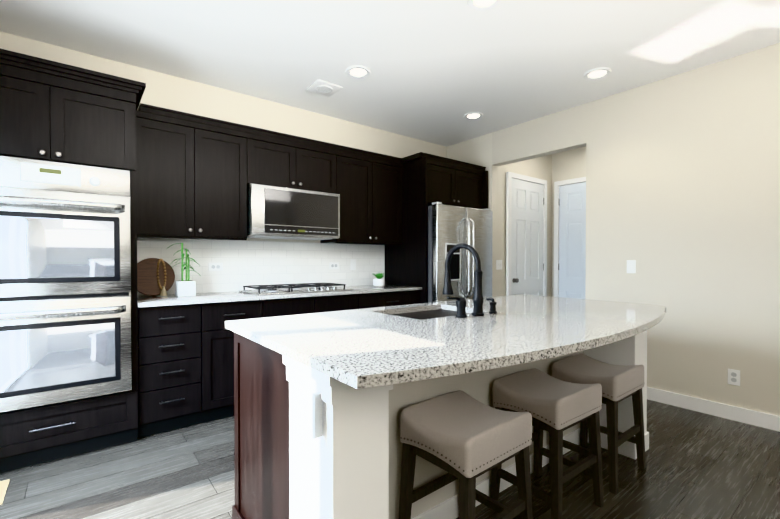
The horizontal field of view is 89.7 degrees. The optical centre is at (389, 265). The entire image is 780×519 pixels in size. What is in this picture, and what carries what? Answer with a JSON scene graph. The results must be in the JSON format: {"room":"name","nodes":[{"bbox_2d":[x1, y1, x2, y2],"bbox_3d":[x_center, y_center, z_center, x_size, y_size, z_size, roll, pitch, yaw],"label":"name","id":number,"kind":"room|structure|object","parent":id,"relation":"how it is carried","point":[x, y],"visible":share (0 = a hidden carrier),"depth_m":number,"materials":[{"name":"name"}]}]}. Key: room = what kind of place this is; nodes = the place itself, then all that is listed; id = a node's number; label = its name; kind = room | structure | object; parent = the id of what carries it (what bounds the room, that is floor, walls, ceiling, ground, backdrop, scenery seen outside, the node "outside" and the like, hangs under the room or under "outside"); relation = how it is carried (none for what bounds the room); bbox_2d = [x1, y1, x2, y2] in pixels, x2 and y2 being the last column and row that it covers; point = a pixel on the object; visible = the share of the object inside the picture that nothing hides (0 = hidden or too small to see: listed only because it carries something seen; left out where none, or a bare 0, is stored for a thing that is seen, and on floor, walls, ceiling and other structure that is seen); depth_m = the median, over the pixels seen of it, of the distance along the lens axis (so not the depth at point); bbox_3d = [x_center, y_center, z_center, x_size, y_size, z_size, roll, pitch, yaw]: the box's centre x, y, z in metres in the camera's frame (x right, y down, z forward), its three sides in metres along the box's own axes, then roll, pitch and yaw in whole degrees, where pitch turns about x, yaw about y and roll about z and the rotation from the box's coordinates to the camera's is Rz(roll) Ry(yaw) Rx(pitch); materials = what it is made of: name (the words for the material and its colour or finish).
{"room":"kitchen","nodes":[
{"label":"kitchen","id":0,"kind":"room"},
{"bbox_2d":[0,31,446,242],"bbox_3d":[-1.056,-0.207,3.865,4.510,2.700,0.120,-1,1,-38],"label":"wall","id":1,"kind":"structure","parent":0,"point":[163,90],"depth_m":3.52,"materials":[{"name":"beige paint"}]},
{"bbox_2d":[136,103,247,239],"bbox_3d":[-1.604,-0.684,3.140,0.802,0.928,0.329,-1,1,-38],"label":"upper cabinet","id":2,"kind":"object","parent":1,"relation":"attached to","point":[197,175],"depth_m":2.99,"materials":[{"name":"black wood"}]},
{"bbox_2d":[137,237,384,295],"bbox_3d":[-1.043,0.010,3.795,2.488,0.477,0.009,-1,1,-38],"label":"backsplash","id":3,"kind":"structure","parent":1,"relation":"attached to","point":[246,263],"depth_m":3.67,"materials":[{"name":"tile"}]},
{"bbox_2d":[208,263,222,270],"bbox_3d":[-1.518,0.013,3.412,0.116,0.072,0.007,-1,1,-38],"label":"electrical outlet","id":4,"kind":"object","parent":3,"relation":"attached to","point":[215,266],"visible":1,"depth_m":3.41,"materials":[{"name":"white plastic"}]},
{"bbox_2d":[329,262,338,268],"bbox_3d":[-0.591,0.005,4.142,0.116,0.072,0.007,-1,1,-38],"label":"electrical outlet","id":5,"kind":"object","parent":3,"relation":"attached to","point":[333,265],"visible":1,"depth_m":4.14,"materials":[{"name":"white plastic"}]},
{"bbox_2d":[350,259,355,269],"bbox_3d":[-0.402,-0.007,4.290,0.072,0.116,0.008,-1,1,-38],"label":"light switch","id":6,"kind":"object","parent":3,"relation":"attached to","point":[352,264],"visible":1,"depth_m":4.28,"materials":[{"name":"white plastic"}]},
{"bbox_2d":[248,127,339,193],"bbox_3d":[-0.953,-0.919,3.650,0.855,0.470,0.329,-1,1,-38],"label":"upper cabinet","id":7,"kind":"object","parent":1,"relation":"attached to","point":[278,159],"depth_m":3.50,"materials":[{"name":"black wood"}]},
{"bbox_2d":[247,184,339,239],"bbox_3d":[-0.926,-0.463,3.621,0.839,0.430,0.411,-1,1,-38],"label":"over-the-range microwave","id":8,"kind":"object","parent":7,"relation":"attached to","point":[274,212],"visible":1,"depth_m":3.42,"materials":[{"name":"silver metal"}]},
{"bbox_2d":[320,145,402,244],"bbox_3d":[-0.292,-0.696,4.174,0.829,0.928,0.329,-1,1,-38],"label":"upper cabinet","id":9,"kind":"object","parent":1,"relation":"attached to","point":[370,182],"depth_m":4.03,"materials":[{"name":"black wood"}]},
{"bbox_2d":[401,152,485,208],"bbox_3d":[0.527,-0.917,4.602,1.051,0.503,0.665,-1,1,-38],"label":"upper cabinet","id":10,"kind":"object","parent":1,"relation":"attached to","point":[452,182],"visible":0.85,"depth_m":4.34,"materials":[{"name":"black wood"}]},
{"bbox_2d":[0,399,779,518],"bbox_3d":[1.407,1.215,1.926,5.960,0.100,6.240,-1,1,-38],"label":"floor","id":11,"kind":"structure","parent":0,"point":[699,465],"depth_m":2.13,"materials":[{"name":"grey wood"}]},
{"bbox_2d":[0,479,9,504],"bbox_3d":[-2.014,1.160,1.987,0.100,0.008,0.270,-1,1,-38],"label":"floor vent","id":12,"kind":"object","parent":11,"relation":"in","point":[4,484],"visible":1,"depth_m":2.03,"materials":[{"name":"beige metal"}]},
{"bbox_2d":[0,48,145,472],"bbox_3d":[-2.114,0.002,2.505,0.881,2.314,0.707,-1,1,-38],"label":"tall cabinet","id":13,"kind":"object","parent":11,"relation":"on","point":[52,111],"visible":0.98,"depth_m":2.31,"materials":[{"name":"black wood"}]},
{"bbox_2d":[0,155,131,412],"bbox_3d":[-2.099,0.099,2.455,0.753,1.390,0.729,-1,1,-38],"label":"double oven","id":14,"kind":"object","parent":13,"relation":"in","point":[65,284],"visible":1,"depth_m":2.25,"materials":[{"name":"silver metal"}]},
{"bbox_2d":[137,303,212,437],"bbox_3d":[-1.657,0.712,2.930,0.444,0.884,0.618,-1,1,-38],"label":"base cabinet","id":15,"kind":"object","parent":11,"relation":"on","point":[185,365],"depth_m":2.69,"materials":[{"name":"black wood"}]},
{"bbox_2d":[137,284,421,307],"bbox_3d":[-0.840,0.246,3.540,2.488,0.029,0.645,-1,1,-38],"label":"countertop","id":16,"kind":"structure","parent":15,"relation":"on","point":[173,299],"depth_m":3.08,"materials":[{"name":"stone"}]},
{"bbox_2d":[137,258,174,295],"bbox_3d":[-1.861,0.089,3.081,0.300,0.296,0.092,-1,1,-38],"label":"decorative board","id":17,"kind":"object","parent":16,"relation":"on","point":[147,278],"visible":0.67,"depth_m":3.07,"materials":[{"name":"brown wood"}]},
{"bbox_2d":[157,259,166,295],"bbox_3d":[-1.789,0.090,3.078,0.069,0.290,0.128,-1,1,-38],"label":"beads","id":18,"kind":"object","parent":17,"relation":"hanging from","point":[163,291],"visible":1,"depth_m":3.08,"materials":[{"name":"brown wood"}]},
{"bbox_2d":[168,243,199,296],"bbox_3d":[-1.575,0.031,3.001,0.227,0.410,0.219,-1,1,-38],"label":"square planter","id":19,"kind":"object","parent":16,"relation":"on","point":[185,288],"visible":1,"depth_m":3.00,"materials":[{"name":"white ceramic"}]},
{"bbox_2d":[239,283,352,294],"bbox_3d":[-0.839,0.205,3.538,0.880,0.052,0.500,-1,1,-38],"label":"cooktop","id":20,"kind":"object","parent":16,"relation":"in","point":[274,289],"visible":1,"depth_m":3.43,"materials":[{"name":"silver metal"}]},
{"bbox_2d":[373,273,384,285],"bbox_3d":[-0.115,0.150,4.188,0.134,0.146,0.170,-1,1,-38],"label":"round planter","id":21,"kind":"object","parent":16,"relation":"on","point":[378,281],"visible":1,"depth_m":4.15,"materials":[{"name":"white ceramic"}]},
{"bbox_2d":[213,299,272,419],"bbox_3d":[-1.333,0.709,3.186,0.505,0.884,0.618,-1,1,-38],"label":"base cabinet","id":22,"kind":"object","parent":11,"relation":"on","point":[223,338],"depth_m":2.90,"materials":[{"name":"black wood"}]},
{"bbox_2d":[273,294,364,316],"bbox_3d":[-0.832,0.704,3.580,1.015,0.884,0.618,-1,1,-38],"label":"base cabinet","id":23,"kind":"object","parent":11,"relation":"on","point":[303,305],"depth_m":3.35,"materials":[{"name":"black wood"}]},
{"bbox_2d":[365,290,419,307],"bbox_3d":[-0.203,0.699,4.075,0.832,0.884,0.618,-1,1,-38],"label":"base cabinet","id":24,"kind":"object","parent":11,"relation":"on","point":[382,299],"depth_m":3.85,"materials":[{"name":"black wood"}]},
{"bbox_2d":[385,157,427,302],"bbox_3d":[0.161,0.013,4.303,0.030,2.250,0.698,-1,1,-38],"label":"panel","id":25,"kind":"object","parent":11,"relation":"on","point":[406,262],"depth_m":4.17,"materials":[{"name":"black wood"}]},
{"bbox_2d":[225,326,648,518],"bbox_3d":[0.459,0.722,2.108,2.310,0.884,0.912,-1,1,-38],"label":"kitchen island","id":26,"kind":"object","parent":11,"relation":"on","point":[322,400],"depth_m":1.40,"materials":[{"name":"white"}]},
{"bbox_2d":[225,294,665,405],"bbox_3d":[0.540,0.264,2.006,2.310,0.030,1.226,-1,1,-38],"label":"island countertop","id":27,"kind":"structure","parent":26,"relation":"on","point":[394,359],"depth_m":1.49,"materials":[{"name":"white stone"}]},
{"bbox_2d":[385,306,472,317],"bbox_3d":[0.229,0.373,2.135,0.572,0.216,0.432,-1,1,-38],"label":"sink","id":28,"kind":"object","parent":27,"relation":"in","point":[426,311],"depth_m":2.28,"materials":[{"name":"grey metal"}]},
{"bbox_2d":[442,243,496,317],"bbox_3d":[0.347,0.067,2.016,0.363,0.363,0.267,-1,1,-38],"label":"faucet","id":29,"kind":"object","parent":27,"relation":"on","point":[478,299],"visible":1,"depth_m":1.95,"materials":[{"name":"black metal"}]},
{"bbox_2d":[428,202,492,302],"bbox_3d":[0.608,0.228,4.506,0.900,1.755,0.859,-1,1,-38],"label":"fridge","id":30,"kind":"object","parent":11,"relation":"on","point":[450,227],"visible":0.46,"depth_m":4.14,"materials":[{"name":"grey metal"}]},
{"bbox_2d":[398,390,532,518],"bbox_3d":[0.298,0.869,1.552,0.419,0.601,0.372,-1,1,-38],"label":"stool","id":31,"kind":"object","parent":11,"relation":"on","point":[466,440],"visible":1,"depth_m":1.49,"materials":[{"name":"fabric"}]},
{"bbox_2d":[482,171,487,208],"bbox_3d":[0.934,0.006,4.912,0.030,2.250,0.698,-1,1,-38],"label":"panel","id":32,"kind":"object","parent":11,"relation":"on","point":[485,173],"depth_m":4.63,"materials":[{"name":"black wood"}]},
{"bbox_2d":[490,368,603,518],"bbox_3d":[0.766,0.865,1.920,0.416,0.601,0.368,-1,1,-38],"label":"stool","id":33,"kind":"object","parent":11,"relation":"on","point":[555,408],"visible":1,"depth_m":1.84,"materials":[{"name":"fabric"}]},
{"bbox_2d":[549,354,645,493],"bbox_3d":[1.194,0.861,2.257,0.413,0.601,0.365,-1,1,-38],"label":"stool","id":34,"kind":"object","parent":11,"relation":"on","point":[618,383],"visible":0.85,"depth_m":2.16,"materials":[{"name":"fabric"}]},
{"bbox_2d":[0,0,779,146],"bbox_3d":[1.407,-1.585,1.894,5.960,0.100,6.240,-1,1,-38],"label":"ceiling","id":35,"kind":"structure","parent":0,"point":[439,69],"depth_m":2.75,"materials":[{"name":"white paint"}]},
{"bbox_2d":[306,79,342,96],"bbox_3d":[-0.576,-1.542,3.426,0.240,0.019,0.240,-1,1,-38],"label":"ceiling vent","id":36,"kind":"object","parent":35,"relation":"in","point":[318,86],"visible":1,"depth_m":3.40,"materials":[{"name":"white plastic"}]},
{"bbox_2d":[346,65,370,77],"bbox_3d":[-0.255,-1.543,3.132,0.200,0.012,0.200,-1,1,-38],"label":"recessed light","id":37,"kind":"object","parent":35,"relation":"in","point":[356,71],"visible":1,"depth_m":3.12,"materials":[{"name":"white plastic"}]},
{"bbox_2d":[464,112,482,119],"bbox_3d":[0.869,-1.554,4.080,0.200,0.012,0.200,-1,1,-38],"label":"recessed light","id":38,"kind":"object","parent":35,"relation":"in","point":[473,115],"visible":0.98,"depth_m":4.07,"materials":[{"name":"white"}]},
{"bbox_2d":[467,0,500,10],"bbox_3d":[0.546,-1.533,2.260,0.200,0.012,0.200,-1,1,-38],"label":"recessed light","id":39,"kind":"object","parent":35,"relation":"in","point":[481,5],"visible":0.96,"depth_m":2.30,"materials":[{"name":"white plastic"}]},
{"bbox_2d":[584,67,610,79],"bbox_3d":[1.671,-1.543,3.159,0.200,0.012,0.200,-1,1,-38],"label":"recessed light","id":40,"kind":"object","parent":35,"relation":"in","point":[597,73],"visible":1,"depth_m":3.16,"materials":[{"name":"white"}]},
{"bbox_2d":[447,133,551,296],"bbox_3d":[1.511,-0.225,5.422,1.450,2.700,0.850,-1,1,-38],"label":"wall","id":41,"kind":"structure","parent":0,"point":[477,151],"depth_m":4.79,"materials":[{"name":"beige paint"}]},
{"bbox_2d":[496,260,501,269],"bbox_3d":[1.319,-0.007,4.724,0.116,0.116,0.012,-1,1,-38],"label":"light switch","id":42,"kind":"object","parent":41,"relation":"attached to","point":[498,264],"visible":1,"depth_m":4.72,"materials":[{"name":"white plastic"}]},
{"bbox_2d":[506,172,546,295],"bbox_3d":[1.778,-0.007,5.029,0.868,2.264,0.097,-1,1,-38],"label":"hall door","id":43,"kind":"structure","parent":41,"relation":"in","point":[526,235],"depth_m":5.01,"materials":[{"name":"white wood"}]},
{"bbox_2d":[551,147,585,296],"bbox_3d":[2.683,-0.220,5.009,0.120,2.700,1.250,-1,1,-38],"label":"wall","id":44,"kind":"structure","parent":0,"point":[569,164],"depth_m":5.31,"materials":[{"name":"beige paint"}]},
{"bbox_2d":[554,177,585,298],"bbox_3d":[2.526,-0.007,5.033,0.097,2.264,0.888,-1,1,-38],"label":"hall door","id":45,"kind":"structure","parent":44,"relation":"in","point":[569,238],"depth_m":5.22,"materials":[{"name":"white wood"}]},
{"bbox_2d":[492,43,779,415],"bbox_3d":[2.919,-0.192,2.560,0.120,2.700,5.390,-1,1,-38],"label":"wall","id":46,"kind":"structure","parent":0,"point":[683,190],"depth_m":3.11,"materials":[{"name":"beige paint"}]},
{"bbox_2d":[627,260,635,272],"bbox_3d":[2.128,0.013,3.460,0.012,0.116,0.072,-1,1,-38],"label":"light switch","id":47,"kind":"object","parent":46,"relation":"attached to","point":[631,266],"visible":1,"depth_m":3.46,"materials":[{"name":"white plastic"}]},
{"bbox_2d":[647,387,779,431],"bbox_3d":[2.604,1.102,2.867,0.014,0.105,5.999,-1,1,-38],"label":"baseboard","id":48,"kind":"structure","parent":46,"relation":"attached to","point":[750,417],"depth_m":2.99,"materials":[{"name":"white wood"}]},
{"bbox_2d":[728,369,739,385],"bbox_3d":[2.563,0.834,2.921,0.007,0.116,0.072,-1,1,-38],"label":"outlet","id":49,"kind":"object","parent":46,"relation":"attached to","point":[733,377],"visible":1,"depth_m":2.92,"materials":[{"name":"white plastic"}]}
]}

